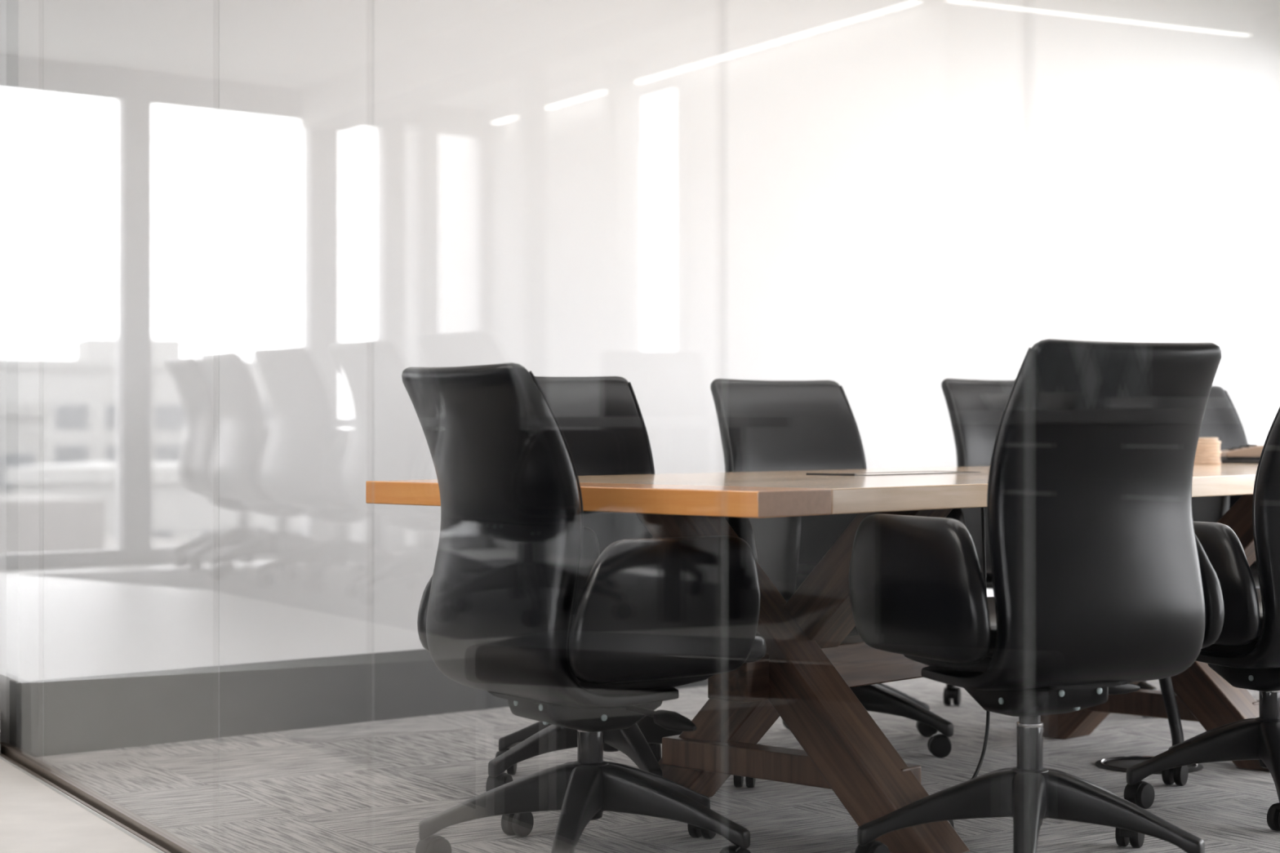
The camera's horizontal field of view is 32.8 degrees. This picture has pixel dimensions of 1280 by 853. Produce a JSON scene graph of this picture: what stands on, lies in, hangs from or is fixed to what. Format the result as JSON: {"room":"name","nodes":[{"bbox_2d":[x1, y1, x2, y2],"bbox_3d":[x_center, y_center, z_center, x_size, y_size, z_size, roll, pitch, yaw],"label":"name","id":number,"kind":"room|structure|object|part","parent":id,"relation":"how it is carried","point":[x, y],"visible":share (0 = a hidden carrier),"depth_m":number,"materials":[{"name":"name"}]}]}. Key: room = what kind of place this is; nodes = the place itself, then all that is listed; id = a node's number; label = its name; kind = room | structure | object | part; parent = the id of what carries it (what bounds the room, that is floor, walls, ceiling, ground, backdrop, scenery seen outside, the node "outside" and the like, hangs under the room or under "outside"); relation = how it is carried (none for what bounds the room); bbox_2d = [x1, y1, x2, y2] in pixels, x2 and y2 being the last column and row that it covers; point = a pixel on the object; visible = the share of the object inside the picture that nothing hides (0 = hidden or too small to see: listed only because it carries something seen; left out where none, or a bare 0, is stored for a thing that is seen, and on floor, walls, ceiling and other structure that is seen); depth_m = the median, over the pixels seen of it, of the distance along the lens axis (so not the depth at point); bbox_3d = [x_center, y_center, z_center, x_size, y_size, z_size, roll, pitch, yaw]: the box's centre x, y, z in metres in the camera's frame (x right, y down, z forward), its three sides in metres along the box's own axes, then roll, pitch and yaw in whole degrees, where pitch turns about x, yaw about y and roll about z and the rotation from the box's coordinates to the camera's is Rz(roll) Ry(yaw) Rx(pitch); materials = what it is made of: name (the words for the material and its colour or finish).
{"room":"office","nodes":[
{"label":"office","id":0,"kind":"room"},
{"bbox_2d":[0,0,1279,747],"bbox_3d":[0.706,-0.505,7.834,6.317,2.750,0.150,0,0,-41],"label":"wall","id":1,"kind":"structure","parent":0,"point":[548,175],"depth_m":6.70,"materials":[{"name":"clear glass"}]},
{"bbox_2d":[0,741,204,852],"bbox_3d":[-0.149,0.864,2.972,0.060,0.052,6.620,0,0,-29],"label":"trim","id":2,"kind":"structure","parent":1,"relation":"attached to","point":[154,835],"depth_m":4.88,"materials":[{"name":"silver metal"}]},
{"bbox_2d":[218,0,219,852],"bbox_3d":[-1.151,-0.510,4.792,0.012,2.700,1.396,0,0,-29],"label":"window","id":3,"kind":"structure","parent":1,"relation":"in","point":[219,0],"depth_m":4.18,"materials":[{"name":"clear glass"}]},
{"bbox_2d":[373,0,373,852],"bbox_3d":[-0.623,-0.510,3.833,0.012,2.700,0.791,0,0,-29],"label":"window","id":4,"kind":"structure","parent":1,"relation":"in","point":[373,0],"depth_m":3.49,"materials":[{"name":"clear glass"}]},
{"bbox_2d":[17,586,1259,757],"bbox_3d":[0.701,0.770,7.724,6.169,0.200,0.012,0,0,-41],"label":"baseboard","id":5,"kind":"structure","parent":1,"relation":"attached to","point":[80,714],"depth_m":6.12,"materials":[{"name":"grey paint"}]},
{"bbox_2d":[1029,0,1030,852],"bbox_3d":[0.228,-0.510,2.286,0.013,2.700,0.555,0,0,-29],"label":"window","id":6,"kind":"structure","parent":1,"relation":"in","point":[1029,0],"depth_m":2.05,"materials":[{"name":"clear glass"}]},
{"bbox_2d":[0,677,1279,852],"bbox_3d":[2.917,0.926,3.074,8.782,0.128,10.801,0,0,-38],"label":"floor","id":7,"kind":"structure","parent":0,"point":[307,790],"depth_m":5.15,"materials":[{"name":"grey carpet"}]},
{"bbox_2d":[401,362,766,852],"bbox_3d":[-0.097,0.376,4.373,0.700,0.988,0.664,0,0,-32],"label":"chair","id":8,"kind":"object","parent":7,"relation":"on","point":[520,604],"visible":1,"depth_m":4.15,"materials":[{"name":"black leather"}]},
{"bbox_3d":[-0.277,0.745,4.319,0.321,0.141,0.068,0,0,-10],"label":"leg","id":9,"kind":"part","parent":8,"relation":"part of","materials":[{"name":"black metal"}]},
{"bbox_3d":[-0.271,0.345,4.563,0.438,0.266,0.064,0,0,-36],"label":"armrest","id":10,"kind":"part","parent":8,"relation":"part of","materials":[{"name":"black leather"}]},
{"bbox_3d":[-0.210,0.209,4.270,0.394,0.654,0.468,0,0,-36],"label":"backrest","id":11,"kind":"part","parent":8,"relation":"part of","materials":[{"name":"black leather"}]},
{"bbox_3d":[-0.125,0.745,4.171,0.068,0.141,0.321,0,0,8],"label":"leg","id":12,"kind":"part","parent":8,"relation":"part of","materials":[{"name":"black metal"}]},
{"bbox_3d":[0.026,0.745,4.480,0.068,0.141,0.321,0,0,44],"label":"leg","id":13,"kind":"part","parent":8,"relation":"part of","materials":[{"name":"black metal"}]},
{"bbox_3d":[0.034,0.566,4.225,0.042,0.035,0.240,0,0,-36],"label":"lever","id":14,"kind":"part","parent":8,"relation":"part of","materials":[{"name":"black plastic"}]},
{"bbox_3d":[0.050,0.345,4.122,0.438,0.266,0.064,0,0,-36],"label":"armrest","id":15,"kind":"part","parent":8,"relation":"part of","materials":[{"name":"black leather"}]},
{"bbox_3d":[-0.072,0.433,4.370,0.497,0.086,0.494,0,0,-36],"label":"seat","id":16,"kind":"part","parent":8,"relation":"part of","materials":[{"name":"black leather"}]},
{"bbox_3d":[0.063,0.745,4.271,0.321,0.141,0.068,0,0,26],"label":"leg","id":17,"kind":"part","parent":8,"relation":"part of","materials":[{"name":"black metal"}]},
{"bbox_2d":[485,376,757,791],"bbox_3d":[-0.081,0.370,5.237,0.657,1.000,0.700,0,0,-30],"label":"chair","id":18,"kind":"object","parent":7,"relation":"on","point":[600,419],"visible":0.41,"depth_m":5.48,"materials":[{"name":"black leather"}]},
{"bbox_3d":[-0.216,0.745,5.366,0.321,0.141,0.068,0,0,36],"label":"leg","id":19,"kind":"part","parent":18,"relation":"part of","materials":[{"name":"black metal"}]},
{"bbox_3d":[-0.216,0.745,5.154,0.321,0.141,0.068,0,0,-36],"label":"leg","id":20,"kind":"part","parent":18,"relation":"part of","materials":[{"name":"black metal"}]},
{"bbox_3d":[-0.138,0.197,5.378,0.468,0.654,0.394,0,0,-30],"label":"backrest","id":21,"kind":"part","parent":18,"relation":"part of","materials":[{"name":"black leather"}]},
{"bbox_3d":[-0.014,0.745,5.088,0.068,0.141,0.321,0,0,-18],"label":"leg","id":22,"kind":"part","parent":18,"relation":"part of","materials":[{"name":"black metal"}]},
{"bbox_3d":[0.111,0.745,5.260,0.321,0.141,0.068,0,0,0],"label":"leg","id":23,"kind":"part","parent":18,"relation":"part of","materials":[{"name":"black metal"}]},
{"bbox_3d":[0.160,0.333,5.408,0.064,0.266,0.438,0,0,-30],"label":"armrest","id":24,"kind":"part","parent":18,"relation":"part of","materials":[{"name":"black leather"}]},
{"bbox_2d":[365,463,1269,852],"bbox_3d":[1.436,0.494,6.113,1.202,0.749,4.700,0,0,43],"label":"conference table","id":25,"kind":"object","parent":7,"relation":"on","point":[809,667],"visible":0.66,"depth_m":4.68,"materials":[{"name":"brown wood"}]},
{"bbox_3d":[0.324,0.520,4.703,0.130,0.105,1.108,1,43,-46],"label":"leg","id":26,"kind":"part","parent":25,"relation":"part of","materials":[{"name":"brown wood"}]},
{"bbox_3d":[0.322,0.520,4.862,0.130,0.105,1.091,-1,-44,-46],"label":"leg","id":27,"kind":"part","parent":25,"relation":"part of","materials":[{"name":"brown wood"}]},
{"bbox_2d":[806,471,981,475],"bbox_3d":[0.649,0.117,5.521,0.150,0.005,0.540,0,0,43],"label":"hatch","id":28,"kind":"object","parent":25,"relation":"on","point":[915,472],"visible":1,"depth_m":5.49,"materials":[{"name":"brown wood"}]},
{"bbox_3d":[0.649,0.119,5.521,0.134,0.001,0.522,0,0,43],"label":"lid","id":29,"kind":"part","parent":28,"relation":"part of","materials":[{"name":"brown wood"}]},
{"bbox_2d":[970,506,990,779],"bbox_3d":[0.714,0.524,4.963,0.323,0.696,0.094,0,0,-42],"label":"power cable","id":30,"kind":"object","parent":25,"relation":"hanging from","point":[983,528],"visible":0.33,"depth_m":5.08,"materials":[{"name":"black rubber"}]},
{"bbox_3d":[1.418,0.520,5.890,0.130,0.105,1.091,-1,-44,-46],"label":"leg","id":31,"kind":"part","parent":25,"relation":"part of","materials":[{"name":"brown wood"}]},
{"bbox_2d":[1194,460,1221,464],"bbox_3d":[1.810,0.115,6.953,0.090,0.010,0.090,0,0,-44],"label":"wooden disc","id":32,"kind":"object","parent":25,"relation":"on","point":[1197,462],"visible":0.81,"depth_m":6.91,"materials":[{"name":"brown wood"}]},
{"bbox_2d":[1194,457,1220,461],"bbox_3d":[1.808,0.104,6.953,0.090,0.010,0.090,0,0,-36],"label":"wooden disc","id":33,"kind":"object","parent":32,"relation":"on","point":[1200,459],"visible":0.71,"depth_m":6.92,"materials":[{"name":"brown wood"}]},
{"bbox_2d":[1195,453,1220,457],"bbox_3d":[1.808,0.093,6.953,0.090,0.010,0.090,0,0,-13],"label":"wooden disc","id":34,"kind":"object","parent":33,"relation":"on","point":[1204,455],"visible":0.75,"depth_m":6.92,"materials":[{"name":"brown wood"}]},
{"bbox_2d":[1195,450,1221,453],"bbox_3d":[1.811,0.083,6.953,0.090,0.010,0.090,0,0,-31],"label":"wooden disc","id":35,"kind":"object","parent":34,"relation":"on","point":[1197,451],"visible":0.81,"depth_m":6.91,"materials":[{"name":"brown wood"}]},
{"bbox_2d":[1195,447,1220,450],"bbox_3d":[1.808,0.072,6.955,0.090,0.010,0.090,0,0,-43],"label":"wooden disc","id":36,"kind":"object","parent":35,"relation":"on","point":[1197,448],"visible":0.67,"depth_m":6.92,"materials":[{"name":"brown wood"}]},
{"bbox_2d":[1196,444,1220,447],"bbox_3d":[1.808,0.062,6.954,0.090,0.010,0.090,0,0,34],"label":"wooden disc","id":37,"kind":"object","parent":36,"relation":"on","point":[1198,445],"visible":0.7,"depth_m":6.91,"materials":[{"name":"brown wood"}]},
{"bbox_2d":[1197,440,1221,444],"bbox_3d":[1.810,0.051,6.955,0.090,0.010,0.090,0,0,24],"label":"wooden disc","id":38,"kind":"object","parent":37,"relation":"on","point":[1198,442],"visible":0.66,"depth_m":6.91,"materials":[{"name":"brown wood"}]},
{"bbox_2d":[1198,437,1217,440],"bbox_3d":[1.807,0.041,6.954,0.080,0.010,0.080,0,0,-10],"label":"wooden disc","id":39,"kind":"object","parent":38,"relation":"on","point":[1199,438],"visible":0.62,"depth_m":6.92,"materials":[{"name":"brown wood"}]},
{"bbox_3d":[1.362,0.520,5.786,0.130,0.105,1.108,1,43,-46],"label":"leg","id":40,"kind":"part","parent":25,"relation":"part of","materials":[{"name":"brown wood"}]},
{"bbox_2d":[1219,459,1258,463],"bbox_3d":[2.036,0.115,7.154,0.240,0.010,0.340,0,0,43],"label":"laptop","id":41,"kind":"object","parent":25,"relation":"on","point":[1223,461],"visible":0.28,"depth_m":7.02,"materials":[{"name":"black plastic"}]},
{"bbox_2d":[1219,444,1263,460],"bbox_3d":[1.986,0.084,7.167,0.135,0.050,0.160,0,0,5],"label":"desk phone","id":42,"kind":"object","parent":41,"relation":"on","point":[1251,451],"visible":0.8,"depth_m":7.09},
{"bbox_2d":[710,378,965,758],"bbox_3d":[0.554,0.368,5.929,0.692,1.004,0.669,0,0,-36],"label":"chair","id":43,"kind":"object","parent":7,"relation":"on","point":[771,425],"visible":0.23,"depth_m":6.08,"materials":[{"name":"black leather"}]},
{"bbox_3d":[0.292,0.329,5.785,0.064,0.266,0.438,0,0,-30],"label":"armrest","id":44,"kind":"part","parent":43,"relation":"part of","materials":[{"name":"black leather"}]},
{"bbox_3d":[0.467,0.193,6.028,0.468,0.654,0.394,0,0,-30],"label":"backrest","id":45,"kind":"part","parent":43,"relation":"part of","materials":[{"name":"black leather"}]},
{"bbox_3d":[0.552,0.417,5.881,0.494,0.086,0.497,0,0,-30],"label":"seat","id":46,"kind":"part","parent":43,"relation":"part of","materials":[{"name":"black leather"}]},
{"bbox_3d":[0.685,0.745,5.809,0.321,0.141,0.068,0,0,34],"label":"leg","id":47,"kind":"part","parent":43,"relation":"part of","materials":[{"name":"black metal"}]},
{"bbox_3d":[0.677,0.745,6.021,0.321,0.141,0.068,0,0,-38],"label":"leg","id":48,"kind":"part","parent":43,"relation":"part of","materials":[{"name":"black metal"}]},
{"bbox_3d":[0.765,0.329,6.058,0.064,0.266,0.438,0,0,-30],"label":"armrest","id":49,"kind":"part","parent":43,"relation":"part of","materials":[{"name":"black leather"}]},
{"bbox_2d":[848,338,1224,852],"bbox_3d":[0.785,0.356,4.289,0.683,1.028,0.685,0,0,-31],"label":"chair","id":50,"kind":"object","parent":7,"relation":"on","point":[1124,588],"visible":0.97,"depth_m":4.04,"materials":[{"name":"black leather"}]},
{"bbox_3d":[0.528,0.305,4.135,0.064,0.266,0.438,0,0,-27],"label":"armrest","id":51,"kind":"part","parent":50,"relation":"part of","materials":[{"name":"black leather"}]},
{"bbox_3d":[0.585,0.745,4.251,0.321,0.141,0.068,0,0,-6],"label":"leg","id":52,"kind":"part","parent":50,"relation":"part of","materials":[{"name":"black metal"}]},
{"bbox_3d":[0.691,0.745,4.435,0.068,0.141,0.321,0,0,-24],"label":"leg","id":53,"kind":"part","parent":50,"relation":"part of","materials":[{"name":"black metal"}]},
{"bbox_3d":[0.750,0.393,4.300,0.494,0.086,0.497,0,0,-27],"label":"seat","id":54,"kind":"part","parent":50,"relation":"part of","materials":[{"name":"black leather"}]},
{"bbox_3d":[0.727,0.745,4.093,0.068,0.141,0.321,0,0,12],"label":"leg","id":55,"kind":"part","parent":50,"relation":"part of","materials":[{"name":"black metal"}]},
{"bbox_3d":[0.827,0.169,4.148,0.468,0.654,0.394,0,0,-27],"label":"backrest","id":56,"kind":"part","parent":50,"relation":"part of","materials":[{"name":"black leather"}]},
{"bbox_3d":[0.899,0.745,4.391,0.321,0.141,0.068,0,0,-42],"label":"leg","id":57,"kind":"part","parent":50,"relation":"part of","materials":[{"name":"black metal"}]},
{"bbox_3d":[0.921,0.745,4.180,0.321,0.141,0.068,0,0,30],"label":"leg","id":58,"kind":"part","parent":50,"relation":"part of","materials":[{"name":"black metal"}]},
{"bbox_3d":[0.910,0.525,4.382,0.240,0.035,0.042,0,0,-27],"label":"lever","id":59,"kind":"part","parent":50,"relation":"part of","materials":[{"name":"black plastic"}]},
{"bbox_3d":[1.014,0.305,4.382,0.064,0.266,0.438,0,0,-27],"label":"armrest","id":60,"kind":"part","parent":50,"relation":"part of","materials":[{"name":"black leather"}]},
{"bbox_2d":[941,377,1157,717],"bbox_3d":[1.303,0.358,6.737,0.674,1.022,0.703,0,0,-30],"label":"chair","id":61,"kind":"object","parent":7,"relation":"on","point":[975,407],"visible":0.12,"depth_m":6.83,"materials":[{"name":"black leather"}]},
{"bbox_3d":[1.111,0.745,6.745,0.321,0.141,0.068,0,0,8],"label":"leg","id":62,"kind":"part","parent":61,"relation":"part of","materials":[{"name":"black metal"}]},
{"bbox_3d":[1.047,0.310,6.595,0.064,0.266,0.438,0,0,-30],"label":"armrest","id":63,"kind":"part","parent":61,"relation":"part of","materials":[{"name":"black leather"}]},
{"bbox_3d":[1.222,0.174,6.838,0.468,0.654,0.394,0,0,-30],"label":"backrest","id":64,"kind":"part","parent":61,"relation":"part of","materials":[{"name":"black leather"}]},
{"bbox_3d":[1.420,0.745,6.595,0.321,0.141,0.068,0,0,44],"label":"leg","id":65,"kind":"part","parent":61,"relation":"part of","materials":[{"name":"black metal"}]},
{"bbox_2d":[1095,755,1203,773],"bbox_3d":[1.304,0.866,5.577,0.270,0.007,0.270,0,0,0],"label":"base plate","id":66,"kind":"object","parent":7,"relation":"on","point":[1122,763],"visible":0.51,"depth_m":5.60,"materials":[{"name":"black metal"}]},
{"bbox_2d":[1158,676,1184,746],"bbox_3d":[1.339,0.526,5.573,0.138,0.681,0.047,0,0,-35],"label":"cable sleeve","id":67,"kind":"object","parent":66,"relation":"on","point":[1166,684],"visible":0.38,"depth_m":5.59,"materials":[{"name":"black plastic"}]},
{"bbox_2d":[1123,407,1279,831],"bbox_3d":[1.469,0.376,5.020,0.683,0.988,0.685,0,0,-33],"label":"chair","id":68,"kind":"object","parent":7,"relation":"on","point":[1246,654],"visible":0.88,"depth_m":4.75,"materials":[{"name":"black leather"}]},
{"bbox_3d":[1.271,0.745,4.975,0.321,0.141,0.068,0,0,-8],"label":"leg","id":69,"kind":"part","parent":68,"relation":"part of","materials":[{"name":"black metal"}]},
{"bbox_3d":[1.370,0.745,5.162,0.068,0.141,0.321,0,0,-26],"label":"leg","id":70,"kind":"part","parent":68,"relation":"part of","materials":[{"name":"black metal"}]},
{"bbox_3d":[1.217,0.345,4.856,0.064,0.266,0.438,0,0,-29],"label":"armrest","id":71,"kind":"part","parent":68,"relation":"part of","materials":[{"name":"black leather"}]},
{"bbox_3d":[1.516,0.209,4.881,0.468,0.654,0.394,0,0,-29],"label":"backrest","id":72,"kind":"part","parent":68,"relation":"part of","materials":[{"name":"black leather"}]},
{"bbox_3d":[1.433,0.433,5.029,0.494,0.086,0.497,0,0,-29],"label":"seat","id":73,"kind":"part","parent":68,"relation":"part of","materials":[{"name":"black leather"}]},
{"bbox_3d":[1.418,0.745,4.822,0.068,0.141,0.321,0,0,10],"label":"leg","id":74,"kind":"part","parent":68,"relation":"part of","materials":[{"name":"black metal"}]},
{"bbox_2d":[1191,385,1259,586],"bbox_3d":[2.114,0.359,7.740,0.665,1.020,0.688,0,0,-30],"label":"chair","id":75,"kind":"object","parent":7,"relation":"on","point":[1221,420],"visible":0.05,"depth_m":7.97,"materials":[{"name":"black leather"}]},
{"bbox_3d":[1.887,0.310,7.595,0.064,0.266,0.438,0,0,-30],"label":"armrest","id":76,"kind":"part","parent":75,"relation":"part of","materials":[{"name":"black leather"}]},
{"bbox_3d":[2.062,0.174,7.838,0.468,0.654,0.394,0,0,-30],"label":"backrest","id":77,"kind":"part","parent":75,"relation":"part of","materials":[{"name":"black leather"}]},
{"bbox_3d":[-3.092,-0.505,8.376,2.941,2.750,5.328,0,0,0],"label":"wall","id":78,"kind":"structure","parent":0,"visible":0},
{"bbox_2d":[9,680,20,746],"bbox_3d":[-1.745,0.753,5.903,0.010,0.167,0.505,0,0,-29],"label":"baseboard","id":79,"kind":"structure","parent":78,"relation":"attached to","point":[15,686],"depth_m":5.69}
]}

